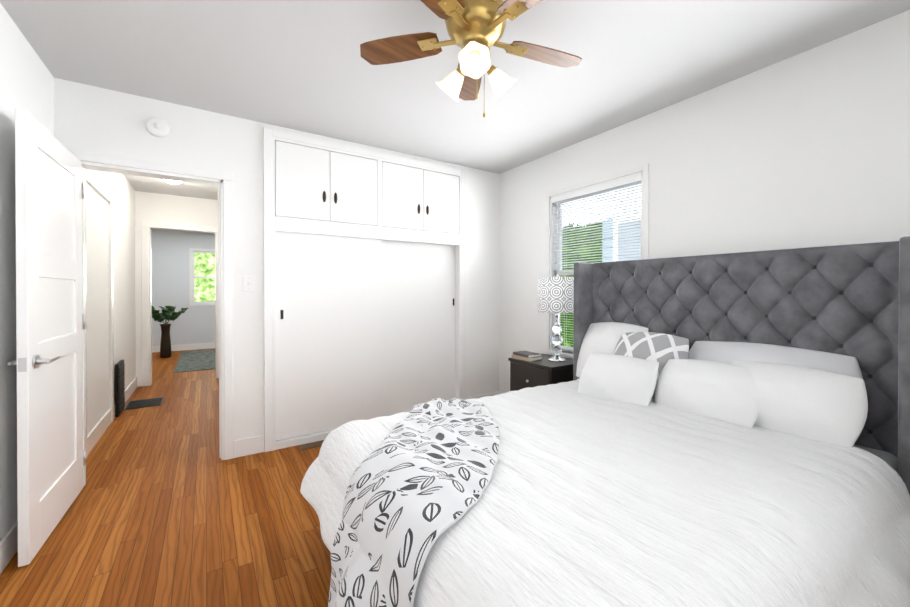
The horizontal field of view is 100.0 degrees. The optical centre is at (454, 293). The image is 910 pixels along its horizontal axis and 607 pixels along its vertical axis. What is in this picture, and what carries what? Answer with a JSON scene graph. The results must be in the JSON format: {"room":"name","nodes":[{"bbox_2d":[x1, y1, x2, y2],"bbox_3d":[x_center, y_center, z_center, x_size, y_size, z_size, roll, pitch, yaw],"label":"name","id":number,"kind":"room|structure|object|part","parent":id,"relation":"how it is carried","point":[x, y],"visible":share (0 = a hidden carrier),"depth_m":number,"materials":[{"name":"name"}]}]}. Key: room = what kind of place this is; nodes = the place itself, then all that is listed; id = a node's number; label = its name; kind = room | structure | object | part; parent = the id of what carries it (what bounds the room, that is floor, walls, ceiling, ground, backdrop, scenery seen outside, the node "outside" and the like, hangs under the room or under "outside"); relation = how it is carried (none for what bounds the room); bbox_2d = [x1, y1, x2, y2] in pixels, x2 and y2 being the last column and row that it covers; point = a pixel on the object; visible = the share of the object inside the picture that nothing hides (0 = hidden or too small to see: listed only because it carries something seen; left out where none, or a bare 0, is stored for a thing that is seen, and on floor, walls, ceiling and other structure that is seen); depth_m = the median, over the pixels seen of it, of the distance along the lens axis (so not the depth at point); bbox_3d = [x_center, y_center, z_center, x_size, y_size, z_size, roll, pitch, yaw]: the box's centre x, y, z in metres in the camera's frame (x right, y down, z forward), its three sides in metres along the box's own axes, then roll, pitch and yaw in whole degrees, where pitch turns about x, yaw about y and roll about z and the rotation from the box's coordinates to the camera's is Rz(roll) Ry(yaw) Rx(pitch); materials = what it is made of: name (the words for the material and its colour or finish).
{"room":"bedroom","nodes":[
{"label":"bedroom","id":0,"kind":"room"},
{"bbox_2d":[54,78,73,149],"bbox_3d":[-2.340,-0.041,2.309,0.085,2.440,0.120,0,0,-33],"label":"wall","id":1,"kind":"structure","parent":0,"point":[64,112],"depth_m":2.25,"materials":[{"name":"white paint"}]},
{"bbox_2d":[7,109,85,566],"bbox_3d":[-2.051,0.191,1.959,0.133,1.955,0.764,0,0,-31],"label":"door leaf","id":2,"kind":"structure","parent":1,"relation":"in","point":[50,321],"depth_m":1.83,"materials":[{"name":"white wood"}]},
{"bbox_2d":[0,3,135,540],"bbox_3d":[-2.191,-0.039,1.893,0.120,2.440,6.740,0,0,-33],"label":"wall","id":3,"kind":"structure","parent":0,"point":[26,80],"depth_m":2.10,"materials":[{"name":"white paint"}]},
{"bbox_2d":[0,520,17,573],"bbox_3d":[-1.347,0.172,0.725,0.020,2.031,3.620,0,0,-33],"label":"trim","id":4,"kind":"structure","parent":3,"relation":"attached to","point":[9,543],"depth_m":1.68,"materials":[{"name":"white wood"}]},
{"bbox_2d":[0,348,331,606],"bbox_3d":[-2.453,1.220,3.769,5.480,0.100,10.160,0,0,-33],"label":"floor","id":5,"kind":"structure","parent":0,"point":[168,507],"depth_m":1.94,"materials":[{"name":"brown wood"}]},
{"bbox_2d":[115,360,163,416],"bbox_3d":[-3.240,0.919,3.947,0.326,0.499,0.600,0,0,-33],"label":"floor vent","id":6,"kind":"object","parent":5,"relation":"in","point":[120,388],"visible":1,"depth_m":3.77,"materials":[{"name":"black metal"}]},
{"bbox_2d":[152,305,188,357],"bbox_3d":[-5.210,0.677,6.896,0.655,0.950,0.572,0,0,-33],"label":"plant","id":7,"kind":"object","parent":5,"relation":"on","point":[168,313],"visible":0.92,"depth_m":6.81,"materials":[{"name":"green plant"}]},
{"bbox_2d":[173,349,214,372],"bbox_3d":[-4.435,1.147,6.726,0.720,0.011,2.300,0,0,-33],"label":"rug","id":8,"kind":"object","parent":5,"relation":"on","point":[195,360],"visible":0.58,"depth_m":6.42,"materials":[{"name":"fabric"}]},
{"bbox_2d":[298,440,323,449],"bbox_3d":[-1.060,1.171,2.975,0.290,0.006,0.100,0,0,-33],"label":"floor vent","id":9,"kind":"object","parent":5,"relation":"in","point":[310,445],"visible":0.62,"depth_m":2.94,"materials":[{"name":"brown metal"}]},
{"bbox_2d":[263,127,465,451],"bbox_3d":[-0.683,-0.028,3.361,1.812,2.401,0.153,0,0,-33],"label":"closet","id":10,"kind":"object","parent":5,"relation":"on","point":[364,284],"visible":0.94,"depth_m":3.21,"materials":[{"name":"white wood"}]},
{"bbox_2d":[508,354,572,390],"bbox_3d":[0.757,0.864,3.188,0.439,0.620,0.494,0,0,-33],"label":"nightstand","id":11,"kind":"object","parent":5,"relation":"on","point":[544,371],"visible":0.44,"depth_m":3.04,"materials":[{"name":"black wood"}]},
{"bbox_2d":[512,351,541,361],"bbox_3d":[0.606,0.527,3.226,0.167,0.050,0.222,0,0,-33],"label":"books","id":12,"kind":"object","parent":11,"relation":"on","point":[526,356],"visible":1,"depth_m":3.17,"materials":[{"name":"beige paper"}]},
{"bbox_2d":[537,274,573,361],"bbox_3d":[0.844,0.197,3.152,0.330,0.710,0.330,0,0,-33],"label":"lamp","id":13,"kind":"object","parent":11,"relation":"on","point":[555,295],"visible":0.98,"depth_m":3.02,"materials":[{"name":"white fabric"}]},
{"bbox_3d":[0.844,0.010,3.151,0.330,0.285,0.330,0,0,-33],"label":"lamp shade","id":14,"kind":"part","parent":13,"relation":"part of","materials":[{"name":"white fabric"}]},
{"bbox_2d":[300,236,909,606],"bbox_3d":[0.601,0.479,1.676,2.342,1.407,1.873,0,0,-33],"label":"bed","id":15,"kind":"object","parent":5,"relation":"on","point":[724,430],"visible":1,"depth_m":1.41,"materials":[{"name":"white fabric"}]},
{"bbox_2d":[328,398,499,606],"bbox_3d":[-0.097,0.850,1.495,0.978,0.568,1.116,0,0,-33],"label":"throw","id":16,"kind":"object","parent":15,"relation":"on","point":[414,495],"depth_m":1.19,"materials":[{"name":"white fabric"}]},
{"bbox_2d":[300,380,909,606],"bbox_3d":[0.468,0.841,1.591,1.862,0.492,1.880,0,0,-33],"label":"comforter","id":17,"kind":"object","parent":15,"relation":"on","point":[578,496],"depth_m":1.13,"materials":[{"name":"white fabric"}]},
{"bbox_2d":[576,322,647,377],"bbox_3d":[1.077,0.416,2.648,0.253,0.438,0.520,0,0,-33],"label":"pillow","id":18,"kind":"object","parent":15,"relation":"on","point":[591,337],"depth_m":2.65,"materials":[{"name":"white fabric"}]},
{"bbox_2d":[654,359,758,427],"bbox_3d":[1.280,0.494,1.951,0.238,0.282,0.500,0,0,-33],"label":"pillow","id":19,"kind":"object","parent":15,"relation":"on","point":[728,394],"depth_m":1.87,"materials":[{"name":"white fabric"}]},
{"bbox_3d":[1.454,0.475,2.240,0.297,1.407,1.649,0,0,-33],"label":"headboard","id":20,"kind":"part","parent":15,"relation":"part of","materials":[{"name":"grey fabric"}]},
{"bbox_2d":[689,341,862,378],"bbox_3d":[1.554,0.448,1.957,0.241,0.377,0.780,0,0,-33],"label":"pillow","id":21,"kind":"object","parent":15,"relation":"on","point":[831,361],"depth_m":1.86,"materials":[{"name":"white fabric"}]},
{"bbox_2d":[730,361,867,447],"bbox_3d":[1.505,0.484,1.752,0.237,0.303,0.559,0,0,-33],"label":"pillow","id":22,"kind":"object","parent":15,"relation":"on","point":[794,399],"depth_m":1.64,"materials":[{"name":"white fabric"}]},
{"bbox_3d":[0.652,0.797,1.721,2.015,0.230,1.525,0,0,-33],"label":"mattress","id":23,"kind":"part","parent":15,"relation":"part of","materials":[{"name":"grey fabric"}]},
{"bbox_2d":[74,82,271,440],"bbox_3d":[-1.855,-0.043,2.624,1.070,2.440,0.120,0,0,-33],"label":"wall","id":24,"kind":"structure","parent":0,"point":[242,150],"depth_m":2.72,"materials":[{"name":"white paint"}]},
{"bbox_2d":[145,117,169,136],"bbox_3d":[-1.929,-1.082,2.474,0.128,0.128,0.040,0,0,-33],"label":"smoke detector","id":25,"kind":"object","parent":24,"relation":"attached to","point":[157,127],"visible":1,"depth_m":2.46,"materials":[{"name":"white plastic"}]},
{"bbox_2d":[68,149,263,485],"bbox_3d":[-1.906,0.162,2.592,1.079,2.031,0.152,0,0,-33],"label":"trim","id":26,"kind":"structure","parent":24,"relation":"attached to","point":[229,447],"depth_m":2.71,"materials":[{"name":"white wood"}]},
{"bbox_2d":[243,275,253,290],"bbox_3d":[-1.499,-0.074,2.772,0.070,0.116,0.019,0,0,-33],"label":"light switch","id":27,"kind":"object","parent":24,"relation":"attached to","point":[248,282],"visible":1,"depth_m":2.77,"materials":[{"name":"white plastic"}]},
{"bbox_2d":[135,191,218,386],"bbox_3d":[-3.390,-0.058,5.204,5.480,2.440,0.120,0,0,-33],"label":"wall","id":28,"kind":"structure","parent":0,"point":[166,208],"depth_m":4.88,"materials":[{"name":"white paint"}]},
{"bbox_2d":[151,229,214,345],"bbox_3d":[-6.237,-0.069,7.289,2.980,2.440,0.120,0,0,-33],"label":"wall","id":29,"kind":"structure","parent":0,"point":[170,267],"depth_m":7.66,"materials":[{"name":"white paint"}]},
{"bbox_2d":[189,248,214,305],"bbox_3d":[-5.169,-0.338,7.939,0.580,1.170,0.072,0,0,-33],"label":"room window","id":30,"kind":"structure","parent":29,"relation":"in","point":[202,272],"depth_m":7.91,"materials":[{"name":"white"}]},
{"bbox_2d":[272,125,459,168],"bbox_3d":[-0.694,-1.220,3.372,1.700,0.095,0.120,0,0,-33],"label":"wall","id":31,"kind":"structure","parent":0,"point":[293,131],"depth_m":3.23,"materials":[{"name":"white paint"}]},
{"bbox_2d":[0,0,909,199],"bbox_3d":[-2.453,-1.319,3.755,5.480,0.100,10.160,0,0,-33],"label":"ceiling","id":32,"kind":"structure","parent":0,"point":[302,65],"depth_m":2.06,"materials":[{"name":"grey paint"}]},
{"bbox_2d":[163,179,181,183],"bbox_3d":[-3.064,-1.234,4.145,0.200,0.076,0.200,0,0,-33],"label":"light","id":33,"kind":"object","parent":32,"relation":"attached to","point":[173,182],"visible":0.38,"depth_m":4.12,"materials":[{"name":"white metal"}]},
{"bbox_2d":[360,0,581,117],"bbox_3d":[0.124,-1.010,1.637,1.039,0.496,1.029,0,0,-33],"label":"fan","id":34,"kind":"object","parent":32,"relation":"hanging from","point":[475,29],"visible":1,"depth_m":1.67,"materials":[{"name":"brown wood"}]},
{"bbox_3d":[0.090,-1.123,1.652,0.270,0.270,0.270,0,0,-33],"label":"motor","id":35,"kind":"part","parent":34,"relation":"part of","materials":[{"name":"gold metal"}]},
{"bbox_2d":[460,166,499,396],"bbox_3d":[0.230,-0.051,3.980,0.505,2.440,0.120,0,0,-33],"label":"wall","id":36,"kind":"structure","parent":0,"point":[482,270],"depth_m":3.94,"materials":[{"name":"white paint"}]},
{"bbox_2d":[466,391,499,398],"bbox_3d":[0.274,1.107,3.935,0.409,0.125,0.014,0,0,-33],"label":"trim","id":37,"kind":"structure","parent":36,"relation":"attached to","point":[494,393],"depth_m":3.95,"materials":[{"name":"white"}]},
{"bbox_2d":[499,10,909,392],"bbox_3d":[1.479,-0.043,2.633,0.120,2.440,3.740,0,0,-33],"label":"wall","id":38,"kind":"structure","parent":0,"point":[809,148],"depth_m":2.16,"materials":[{"name":"white paint"}]},
{"label":"outside","id":39,"kind":"structure","parent":0,"visible":0},
{"bbox_2d":[560,184,640,346],"bbox_3d":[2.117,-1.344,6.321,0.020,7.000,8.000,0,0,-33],"label":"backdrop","id":40,"kind":"structure","parent":39,"point":[566,334],"depth_m":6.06,"materials":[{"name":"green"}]},
{"bbox_3d":[1.154,0.844,3.136,0.120,0.660,0.890,0,0,-33],"label":"wall","id":41,"kind":"structure","parent":0,"visible":0},
{"bbox_2d":[545,164,648,358],"bbox_3d":[1.145,-0.156,3.125,0.139,1.520,0.970,0,0,-33],"label":"window","id":42,"kind":"structure","parent":41,"relation":"in","point":[550,248],"depth_m":3.31,"materials":[{"name":"white wood"}]},
{"bbox_2d":[552,175,640,350],"bbox_3d":[1.126,-0.182,3.112,0.047,1.348,0.844,0,0,-33],"label":"window blinds","id":43,"kind":"object","parent":42,"relation":"attached to","point":[624,183],"visible":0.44,"depth_m":3.08,"materials":[{"name":"white plastic"}]}
]}

